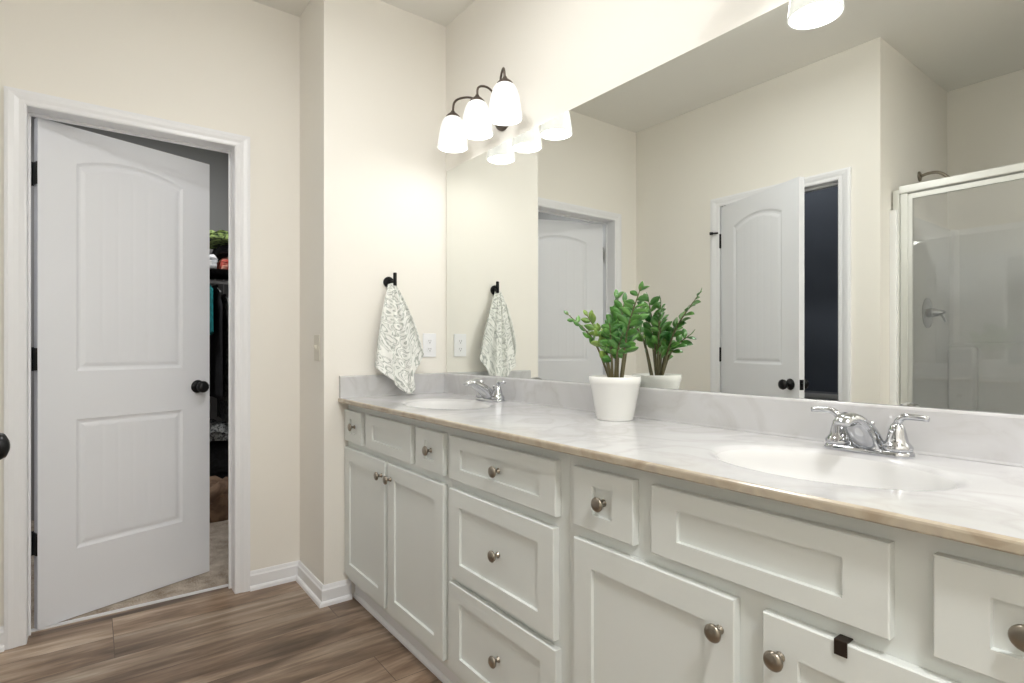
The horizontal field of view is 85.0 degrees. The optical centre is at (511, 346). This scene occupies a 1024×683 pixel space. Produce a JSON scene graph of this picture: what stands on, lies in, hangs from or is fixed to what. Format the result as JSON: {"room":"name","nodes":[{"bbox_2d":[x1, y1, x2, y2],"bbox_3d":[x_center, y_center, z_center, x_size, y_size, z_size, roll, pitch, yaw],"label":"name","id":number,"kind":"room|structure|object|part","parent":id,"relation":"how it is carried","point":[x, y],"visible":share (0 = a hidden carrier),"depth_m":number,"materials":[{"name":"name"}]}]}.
{"room":"bathroom","nodes":[
{"label":"bathroom","id":0,"kind":"room"},
{"bbox_2d":[31,117,227,520],"bbox_3d":[-2.569,-0.243,4.092,2.050,2.743,0.120,0,0,-37],"label":"wall","id":1,"kind":"structure","parent":0,"point":[218,161],"depth_m":4.15,"materials":[{"name":"grey paint"}]},
{"bbox_2d":[210,268,227,279],"bbox_3d":[-2.178,-0.507,3.924,0.895,0.031,0.609,0,0,-37],"label":"closet shelf","id":2,"kind":"object","parent":1,"relation":"attached to","point":[220,274],"visible":0.07,"depth_m":3.97,"materials":[{"name":"black wood"}]},
{"bbox_2d":[210,254,217,269],"bbox_3d":[-2.142,-0.580,3.898,0.094,0.112,0.515,0,0,-37],"label":"folded clothes","id":3,"kind":"object","parent":2,"relation":"on","point":[213,259],"visible":0.23,"depth_m":3.71,"materials":[{"name":"white fabric"}]},
{"bbox_2d":[210,280,227,284],"bbox_3d":[-2.149,-0.479,3.894,0.885,0.069,0.024,0,0,-37],"label":"closet rod","id":4,"kind":"object","parent":2,"relation":"attached to","point":[211,281],"visible":0.02,"depth_m":3.94,"materials":[{"name":"white metal"}]},
{"bbox_2d":[210,285,213,334],"bbox_3d":[-2.133,-0.280,3.900,0.051,0.400,0.540,0,0,-35],"label":"shirt","id":5,"kind":"object","parent":4,"relation":"hanging from","point":[211,288],"visible":0.3,"depth_m":3.71,"materials":[{"name":"teal fabric"}]},
{"bbox_2d":[210,279,222,400],"bbox_3d":[-2.093,-0.060,3.941,0.052,0.840,0.542,0,0,-37],"label":"coat","id":6,"kind":"object","parent":4,"relation":"hanging from","point":[216,339],"visible":0.76,"depth_m":3.79,"materials":[{"name":"black fabric"}]},
{"bbox_2d":[217,279,227,422],"bbox_3d":[-2.043,0.020,3.963,0.044,1.000,0.497,0,0,-35],"label":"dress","id":7,"kind":"object","parent":4,"relation":"hanging from","point":[222,406],"visible":0.48,"depth_m":3.86,"materials":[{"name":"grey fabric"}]},
{"bbox_2d":[217,257,227,269],"bbox_3d":[-2.039,-0.571,3.982,0.143,0.094,0.515,0,0,-37],"label":"folded clothes","id":8,"kind":"object","parent":2,"relation":"on","point":[223,263],"visible":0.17,"depth_m":3.77,"materials":[{"name":"red fabric"}]},
{"bbox_2d":[212,245,227,261],"bbox_3d":[-2.050,-0.676,3.991,0.149,0.078,0.476,0,0,-37],"label":"folded blanket","id":9,"kind":"object","parent":8,"relation":"on","point":[220,252],"visible":0.3,"depth_m":3.83,"materials":[{"name":"black fabric"}]},
{"bbox_2d":[210,230,227,248],"bbox_3d":[-2.099,-0.767,3.928,0.268,0.086,0.541,0,0,-37],"label":"folded blanket","id":10,"kind":"object","parent":9,"relation":"on","point":[219,238],"visible":0.25,"depth_m":3.77,"materials":[{"name":"green fabric"}]},
{"bbox_2d":[0,0,299,626],"bbox_3d":[-1.622,-0.243,2.371,1.371,2.743,0.115,0,0,-37],"label":"wall","id":11,"kind":"structure","parent":0,"point":[231,66],"depth_m":2.57,"materials":[{"name":"white paint"}]},
{"bbox_2d":[31,118,209,628],"bbox_3d":[-1.708,0.104,2.509,0.171,2.028,0.704,0,0,33],"label":"door","id":12,"kind":"structure","parent":11,"relation":"in","point":[120,353],"depth_m":2.45,"materials":[{"name":"white paint"}]},
{"bbox_3d":[-1.512,0.193,2.720,0.068,0.064,0.064,0,0,33],"label":"knob","id":13,"kind":"part","parent":12,"relation":"part of","materials":[{"name":"black metal"}]},
{"bbox_2d":[4,86,249,649],"bbox_3d":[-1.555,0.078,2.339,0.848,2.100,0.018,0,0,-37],"label":"trim","id":14,"kind":"structure","parent":11,"relation":"attached to","point":[16,101],"depth_m":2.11,"materials":[{"name":"white paint"}]},
{"bbox_2d":[0,520,441,682],"bbox_3d":[-1.238,1.175,1.609,3.140,0.106,6.050,0,0,-37],"label":"floor","id":15,"kind":"structure","parent":0,"point":[278,633],"depth_m":2.13,"materials":[{"name":"wood"}]},
{"bbox_2d":[31,584,227,631],"bbox_3d":[-1.621,1.124,2.428,0.720,0.008,0.014,0,0,-37],"label":"threshold","id":16,"kind":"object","parent":15,"relation":"on","point":[225,585],"depth_m":2.40,"materials":[{"name":"white paint"}]},
{"bbox_2d":[210,476,227,522],"bbox_3d":[-1.943,0.975,3.681,0.451,0.290,0.235,0,0,-37],"label":"blanket","id":17,"kind":"object","parent":15,"relation":"on","point":[218,486],"visible":0.14,"depth_m":3.61,"materials":[{"name":"brown fabric"}]},
{"bbox_2d":[210,441,227,478],"bbox_3d":[-2.127,0.882,3.975,0.375,0.481,0.422,0,0,-37],"label":"bag","id":18,"kind":"object","parent":15,"relation":"on","point":[218,450],"visible":0.08,"depth_m":3.84,"materials":[{"name":"black fabric"}]},
{"bbox_2d":[210,419,227,441],"bbox_3d":[-2.123,0.563,3.922,0.300,0.146,0.424,0,0,-37],"label":"jacket","id":19,"kind":"object","parent":18,"relation":"on","point":[218,431],"visible":0.31,"depth_m":3.80,"materials":[{"name":"grey fabric"}]},
{"bbox_2d":[345,405,459,682],"bbox_3d":[-0.283,0.688,2.289,0.550,0.880,0.901,0,0,-37],"label":"vanity cabinet","id":20,"kind":"object","parent":15,"relation":"on","point":[398,481],"visible":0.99,"depth_m":2.05,"materials":[{"name":"white paint"}]},
{"bbox_3d":[-0.694,0.346,2.415,0.028,0.033,0.033,0,0,-37],"label":"knob","id":21,"kind":"part","parent":20,"relation":"part of","materials":[{"name":"silver metal"}]},
{"bbox_3d":[-0.684,0.346,2.429,0.019,0.137,0.191,0,0,-37],"label":"drawer","id":22,"kind":"part","parent":20,"relation":"part of","materials":[{"name":"white paint"}]},
{"bbox_3d":[-0.614,0.727,2.334,0.019,0.566,0.427,0,0,-37],"label":"door","id":23,"kind":"part","parent":20,"relation":"part of","materials":[{"name":"white paint"}]},
{"bbox_3d":[-0.520,0.500,2.170,0.028,0.033,0.033,0,0,-37],"label":"knob","id":24,"kind":"part","parent":20,"relation":"part of","materials":[{"name":"silver metal"}]},
{"bbox_3d":[-0.470,0.500,2.103,0.028,0.033,0.033,0,0,-37],"label":"knob","id":25,"kind":"part","parent":20,"relation":"part of","materials":[{"name":"silver metal"}]},
{"bbox_3d":[-0.474,0.346,2.148,0.019,0.137,0.405,0,0,-37],"label":"false drawer","id":26,"kind":"part","parent":20,"relation":"part of","materials":[{"name":"white paint"}]},
{"bbox_3d":[-0.342,0.727,1.971,0.019,0.566,0.422,0,0,-37],"label":"door","id":27,"kind":"part","parent":20,"relation":"part of","materials":[{"name":"white paint"}]},
{"bbox_3d":[-0.284,0.346,1.868,0.028,0.033,0.033,0,0,-37],"label":"knob","id":28,"kind":"part","parent":20,"relation":"part of","materials":[{"name":"silver metal"}]},
{"bbox_3d":[-0.272,0.346,1.878,0.019,0.137,0.189,0,0,-37],"label":"drawer","id":29,"kind":"part","parent":20,"relation":"part of","materials":[{"name":"white paint"}]},
{"bbox_2d":[449,428,569,682],"bbox_3d":[0.158,0.688,1.708,0.542,0.880,0.556,0,0,-37],"label":"base cabinet","id":30,"kind":"object","parent":15,"relation":"on","point":[509,501],"visible":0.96,"depth_m":1.52,"materials":[{"name":"white paint"}]},
{"bbox_3d":[-0.051,0.582,1.557,0.028,0.033,0.033,0,0,-37],"label":"knob","id":31,"kind":"part","parent":30,"relation":"part of","materials":[{"name":"silver metal"}]},
{"bbox_3d":[-0.049,0.874,1.555,0.028,0.033,0.033,0,0,-37],"label":"knob","id":32,"kind":"part","parent":30,"relation":"part of","materials":[{"name":"silver metal"}]},
{"bbox_3d":[-0.049,0.346,1.555,0.028,0.033,0.033,0,0,-37],"label":"knob","id":33,"kind":"part","parent":30,"relation":"part of","materials":[{"name":"silver metal"}]},
{"bbox_3d":[-0.041,0.582,1.571,0.019,0.276,0.499,0,0,-37],"label":"drawer","id":34,"kind":"part","parent":30,"relation":"part of","materials":[{"name":"white paint"}]},
{"bbox_3d":[-0.039,0.875,1.567,0.019,0.271,0.508,0,0,-37],"label":"drawer","id":35,"kind":"part","parent":30,"relation":"part of","materials":[{"name":"white paint"}]},
{"bbox_3d":[-0.039,0.346,1.567,0.019,0.137,0.504,0,0,-37],"label":"drawer","id":36,"kind":"part","parent":30,"relation":"part of","materials":[{"name":"white paint"}]},
{"bbox_2d":[570,455,1023,682],"bbox_3d":[0.614,0.688,1.092,0.550,0.880,0.974,0,0,-37],"label":"vanity cabinet","id":37,"kind":"object","parent":15,"relation":"on","point":[673,580],"visible":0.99,"depth_m":0.95,"materials":[{"name":"white paint"}]},
{"bbox_3d":[0.192,0.346,1.233,0.028,0.033,0.033,0,0,-37],"label":"knob","id":38,"kind":"part","parent":37,"relation":"part of","materials":[{"name":"silver metal"}]},
{"bbox_3d":[0.205,0.346,1.242,0.019,0.137,0.180,0,0,-37],"label":"drawer","id":39,"kind":"part","parent":37,"relation":"part of","materials":[{"name":"white paint"}]},
{"bbox_3d":[0.274,0.727,1.151,0.019,0.566,0.410,0,0,-37],"label":"door","id":40,"kind":"part","parent":37,"relation":"part of","materials":[{"name":"white paint"}]},
{"bbox_2d":[338,373,1023,555],"bbox_3d":[0.178,0.237,1.677,0.550,0.216,2.439,0,0,-37],"label":"countertop","id":41,"kind":"structure","parent":37,"relation":"on","point":[964,481],"depth_m":1.24,"materials":[{"name":"white stone"}]},
{"bbox_2d":[405,401,489,408],"bbox_3d":[-0.261,0.289,2.248,0.306,0.108,0.418,0,0,-37],"label":"sink","id":42,"kind":"object","parent":41,"relation":"in","point":[417,404],"depth_m":2.41,"materials":[{"name":"white ceramic"}]},
{"bbox_2d":[463,379,505,402],"bbox_3d":[-0.100,0.181,2.344,0.176,0.092,0.176,0,0,11],"label":"faucet","id":43,"kind":"object","parent":41,"relation":"on","point":[485,393],"visible":1,"depth_m":2.30,"materials":[{"name":"silver metal"}]},
{"bbox_3d":[-0.135,0.176,2.324,0.150,0.082,0.075,0,0,-37],"label":"spout","id":44,"kind":"part","parent":43,"relation":"part of","materials":[{"name":"silver metal"}]},
{"bbox_3d":[-0.135,0.177,2.412,0.058,0.081,0.087,0,0,-37],"label":"handle","id":45,"kind":"part","parent":43,"relation":"part of","materials":[{"name":"silver metal"}]},
{"bbox_3d":[-0.092,0.220,2.356,0.062,0.014,0.174,0,0,-37],"label":"plate","id":46,"kind":"part","parent":43,"relation":"part of","materials":[{"name":"silver metal"}]},
{"bbox_3d":[-0.050,0.177,2.299,0.058,0.081,0.087,0,0,-37],"label":"handle","id":47,"kind":"part","parent":43,"relation":"part of","materials":[{"name":"silver metal"}]},
{"bbox_2d":[564,281,649,420],"bbox_3d":[0.314,0.018,1.764,0.181,0.418,0.333,0,0,-37],"label":"potted plant","id":48,"kind":"object","parent":41,"relation":"on","point":[614,395],"visible":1,"depth_m":1.71,"materials":[{"name":"green plant"}]},
{"bbox_3d":[0.248,-0.005,1.819,0.161,0.223,0.009,0,0,33],"label":"stem","id":49,"kind":"part","parent":48,"relation":"part of","materials":[{"name":"green plant"}]},
{"bbox_3d":[0.289,0.027,1.746,0.052,0.158,0.009,0,0,-14],"label":"stem","id":50,"kind":"part","parent":48,"relation":"part of","materials":[{"name":"green plant"}]},
{"bbox_3d":[0.303,0.017,1.722,0.009,0.179,0.068,0,0,21],"label":"stem","id":51,"kind":"part","parent":48,"relation":"part of","materials":[{"name":"green plant"}]},
{"bbox_3d":[0.324,0.160,1.762,0.162,0.135,0.162,0,0,-37],"label":"pot","id":52,"kind":"part","parent":48,"relation":"part of","materials":[{"name":"white ceramic"}]},
{"bbox_3d":[0.323,0.032,1.701,0.009,0.150,0.100,0,0,-3],"label":"stem","id":53,"kind":"part","parent":48,"relation":"part of","materials":[{"name":"green plant"}]},
{"bbox_3d":[0.338,-0.021,1.750,0.029,0.253,0.009,0,0,-2],"label":"stem","id":54,"kind":"part","parent":48,"relation":"part of","materials":[{"name":"green plant"}]},
{"bbox_3d":[0.356,-0.035,1.688,0.009,0.282,0.134,0,0,-15],"label":"stem","id":55,"kind":"part","parent":48,"relation":"part of","materials":[{"name":"green plant"}]},
{"bbox_3d":[0.374,-0.011,1.755,0.068,0.233,0.009,0,0,5],"label":"stem","id":56,"kind":"part","parent":48,"relation":"part of","materials":[{"name":"green plant"}]},
{"bbox_2d":[716,449,956,489],"bbox_3d":[0.606,0.289,1.092,0.306,0.108,0.418,0,0,-37],"label":"sink","id":57,"kind":"object","parent":41,"relation":"in","point":[856,471],"depth_m":1.19,"materials":[{"name":"white ceramic"}]},
{"bbox_2d":[811,407,929,458],"bbox_3d":[0.761,0.181,1.197,0.176,0.092,0.176,0,0,11],"label":"faucet","id":58,"kind":"object","parent":41,"relation":"on","point":[849,432],"visible":1,"depth_m":1.16,"materials":[{"name":"silver metal"}]},
{"bbox_3d":[0.726,0.177,1.265,0.058,0.081,0.087,0,0,-37],"label":"handle","id":59,"kind":"part","parent":58,"relation":"part of","materials":[{"name":"silver metal"}]},
{"bbox_3d":[0.726,0.176,1.177,0.150,0.082,0.075,0,0,-37],"label":"spout","id":60,"kind":"part","parent":58,"relation":"part of","materials":[{"name":"silver metal"}]},
{"bbox_3d":[0.768,0.220,1.208,0.062,0.014,0.174,0,0,-37],"label":"plate","id":61,"kind":"part","parent":58,"relation":"part of","materials":[{"name":"silver metal"}]},
{"bbox_3d":[0.810,0.177,1.152,0.058,0.081,0.087,0,0,-37],"label":"handle","id":62,"kind":"part","parent":58,"relation":"part of","materials":[{"name":"silver metal"}]},
{"bbox_3d":[0.361,0.507,0.995,0.028,0.033,0.033,0,0,-37],"label":"knob","id":63,"kind":"part","parent":37,"relation":"part of","materials":[{"name":"silver metal"}]},
{"bbox_3d":[0.414,0.346,0.964,0.019,0.137,0.422,0,0,-37],"label":"false drawer","id":64,"kind":"part","parent":37,"relation":"part of","materials":[{"name":"white paint"}]},
{"bbox_3d":[0.427,0.507,0.907,0.028,0.033,0.033,0,0,-37],"label":"knob","id":65,"kind":"part","parent":37,"relation":"part of","materials":[{"name":"silver metal"}]},
{"bbox_2d":[834,634,852,658],"bbox_3d":[0.501,0.452,0.845,0.022,0.024,0.019,0,0,-37],"label":"hook","id":66,"kind":"object","parent":37,"relation":"attached to","point":[841,641],"visible":1,"depth_m":0.84,"materials":[{"name":"brown metal"}]},
{"bbox_3d":[0.557,0.727,0.773,0.019,0.566,0.430,0,0,-37],"label":"door","id":67,"kind":"part","parent":37,"relation":"part of","materials":[{"name":"white paint"}]},
{"bbox_3d":[0.629,0.346,0.678,0.019,0.137,0.192,0,0,-37],"label":"drawer","id":68,"kind":"part","parent":37,"relation":"part of","materials":[{"name":"white paint"}]},
{"bbox_3d":[0.616,0.346,0.668,0.028,0.033,0.033,0,0,-37],"label":"knob","id":69,"kind":"part","parent":37,"relation":"part of","materials":[{"name":"silver metal"}]},
{"bbox_2d":[252,0,474,26],"bbox_3d":[-1.216,-1.665,1.563,3.420,0.100,6.350,0,0,-37],"label":"ceiling","id":70,"kind":"structure","parent":0,"point":[442,12],"depth_m":2.65,"materials":[{"name":"white paint"}]},
{"bbox_2d":[300,0,445,595],"bbox_3d":[-0.673,-0.243,2.860,0.734,2.743,0.473,0,0,-37],"label":"wall","id":71,"kind":"structure","parent":0,"point":[373,72],"depth_m":2.58,"materials":[{"name":"white paint"}]},
{"bbox_2d":[250,560,351,607],"bbox_3d":[-0.968,1.085,2.550,0.475,0.085,0.226,0,0,35],"label":"baseboard","id":72,"kind":"structure","parent":71,"relation":"attached to","point":[326,595],"depth_m":2.60,"materials":[{"name":"white paint"}]},
{"bbox_2d":[314,335,319,360],"bbox_3d":[-0.881,0.003,2.511,0.016,0.116,0.072,0,0,-37],"label":"light switch","id":73,"kind":"object","parent":71,"relation":"attached to","point":[316,337],"visible":1,"depth_m":2.50,"materials":[{"name":"beige plastic"}]},
{"bbox_2d":[383,272,396,286],"bbox_3d":[-0.565,-0.312,2.610,0.052,0.068,0.055,0,0,-37],"label":"towel hook","id":74,"kind":"object","parent":71,"relation":"attached to","point":[387,280],"visible":0.87,"depth_m":2.61,"materials":[{"name":"black metal"}]},
{"bbox_3d":[-0.579,-0.304,2.628,0.052,0.052,0.010,0,0,-37],"label":"hook plate","id":75,"kind":"part","parent":74,"relation":"part of","materials":[{"name":"black metal"}]},
{"bbox_2d":[375,283,423,393],"bbox_3d":[-0.519,-0.040,2.589,0.232,0.513,0.078,0,0,-21],"label":"hand towel","id":76,"kind":"object","parent":74,"relation":"hanging from","point":[399,352],"visible":1,"depth_m":2.58,"materials":[{"name":"white fabric"}]},
{"bbox_2d":[423,333,435,356],"bbox_3d":[-0.407,-0.009,2.758,0.072,0.116,0.008,0,0,-37],"label":"wall outlet","id":77,"kind":"object","parent":71,"relation":"attached to","point":[429,339],"visible":0.99,"depth_m":2.75,"materials":[{"name":"white plastic"}]},
{"bbox_2d":[427,338,432,343],"bbox_3d":[-0.405,-0.029,2.756,0.033,0.033,0.002,0,0,-37],"label":"socket","id":78,"kind":"object","parent":77,"relation":"attached to","point":[429,340],"depth_m":2.76,"materials":[{"name":"white plastic"}]},
{"bbox_2d":[427,346,432,352],"bbox_3d":[-0.405,0.011,2.756,0.033,0.033,0.002,0,0,-37],"label":"socket","id":79,"kind":"object","parent":77,"relation":"attached to","point":[429,348],"depth_m":2.76,"materials":[{"name":"white plastic"}]},
{"bbox_2d":[446,0,790,372],"bbox_3d":[0.784,-0.243,1.429,0.120,2.743,3.565,0,0,-37],"label":"wall","id":80,"kind":"structure","parent":0,"point":[559,56],"depth_m":2.13,"materials":[{"name":"white paint"}]},
{"bbox_2d":[437,67,521,152],"bbox_3d":[-0.118,-0.996,2.358,0.206,0.217,0.530,0,0,-37],"label":"vanity light","id":81,"kind":"object","parent":80,"relation":"attached to","point":[503,111],"visible":1,"depth_m":2.29,"materials":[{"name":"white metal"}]},
{"bbox_3d":[-0.264,-0.956,2.494,0.136,0.136,0.136,0,0,-37],"label":"lamp shade","id":82,"kind":"part","parent":81,"relation":"part of","materials":[{"name":"white glass"}]},
{"bbox_3d":[-0.167,-1.046,2.454,0.219,0.118,0.025,0,0,19],"label":"arm","id":83,"kind":"part","parent":81,"relation":"part of","materials":[{"name":"brown metal"}]},
{"bbox_3d":[-0.146,-0.956,2.337,0.136,0.136,0.136,0,0,-37],"label":"lamp shade","id":84,"kind":"part","parent":81,"relation":"part of","materials":[{"name":"white glass"}]},
{"bbox_3d":[-0.099,-1.055,2.372,0.126,0.098,0.010,0,0,-37],"label":"arm","id":85,"kind":"part","parent":81,"relation":"part of","materials":[{"name":"brown metal"}]},
{"bbox_3d":[-0.040,-1.046,2.284,0.025,0.118,0.219,0,0,-2],"label":"arm","id":86,"kind":"part","parent":81,"relation":"part of","materials":[{"name":"brown metal"}]},
{"bbox_3d":[-0.028,-0.956,2.179,0.136,0.136,0.136,0,0,-37],"label":"lamp shade","id":87,"kind":"part","parent":81,"relation":"part of","materials":[{"name":"white glass"}]},
{"bbox_2d":[444,373,1023,466],"bbox_3d":[0.390,0.178,1.836,0.022,0.098,2.439,0,0,-37],"label":"backsplash","id":88,"kind":"structure","parent":80,"relation":"attached to","point":[989,437],"depth_m":1.41,"materials":[{"name":"stone"}]},
{"bbox_2d":[447,0,1023,413],"bbox_3d":[0.401,-0.376,1.834,0.006,1.008,2.418,0,0,-37],"label":"wall mirror","id":89,"kind":"object","parent":80,"relation":"attached to","point":[812,199],"visible":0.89,"depth_m":1.43,"materials":[{"name":"clear glass"}]},
{"bbox_3d":[-1.600,-0.244,1.295,0.115,2.743,1.634,0,0,-37],"label":"wall","id":90,"kind":"structure","parent":0,"visible":0},
{"bbox_2d":[0,626,3,651],"bbox_3d":[-1.777,1.085,1.779,0.183,0.085,0.648,0,0,-37],"label":"baseboard","id":91,"kind":"structure","parent":90,"relation":"attached to","point":[1,627],"depth_m":2.08,"materials":[{"name":"white paint"}]},
{"bbox_2d":[0,433,9,459],"bbox_3d":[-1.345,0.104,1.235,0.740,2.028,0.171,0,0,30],"label":"door knob","id":92,"kind":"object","parent":90,"relation":"in","point":[4,441],"depth_m":1.13,"materials":[{"name":"black metal"}]}
]}

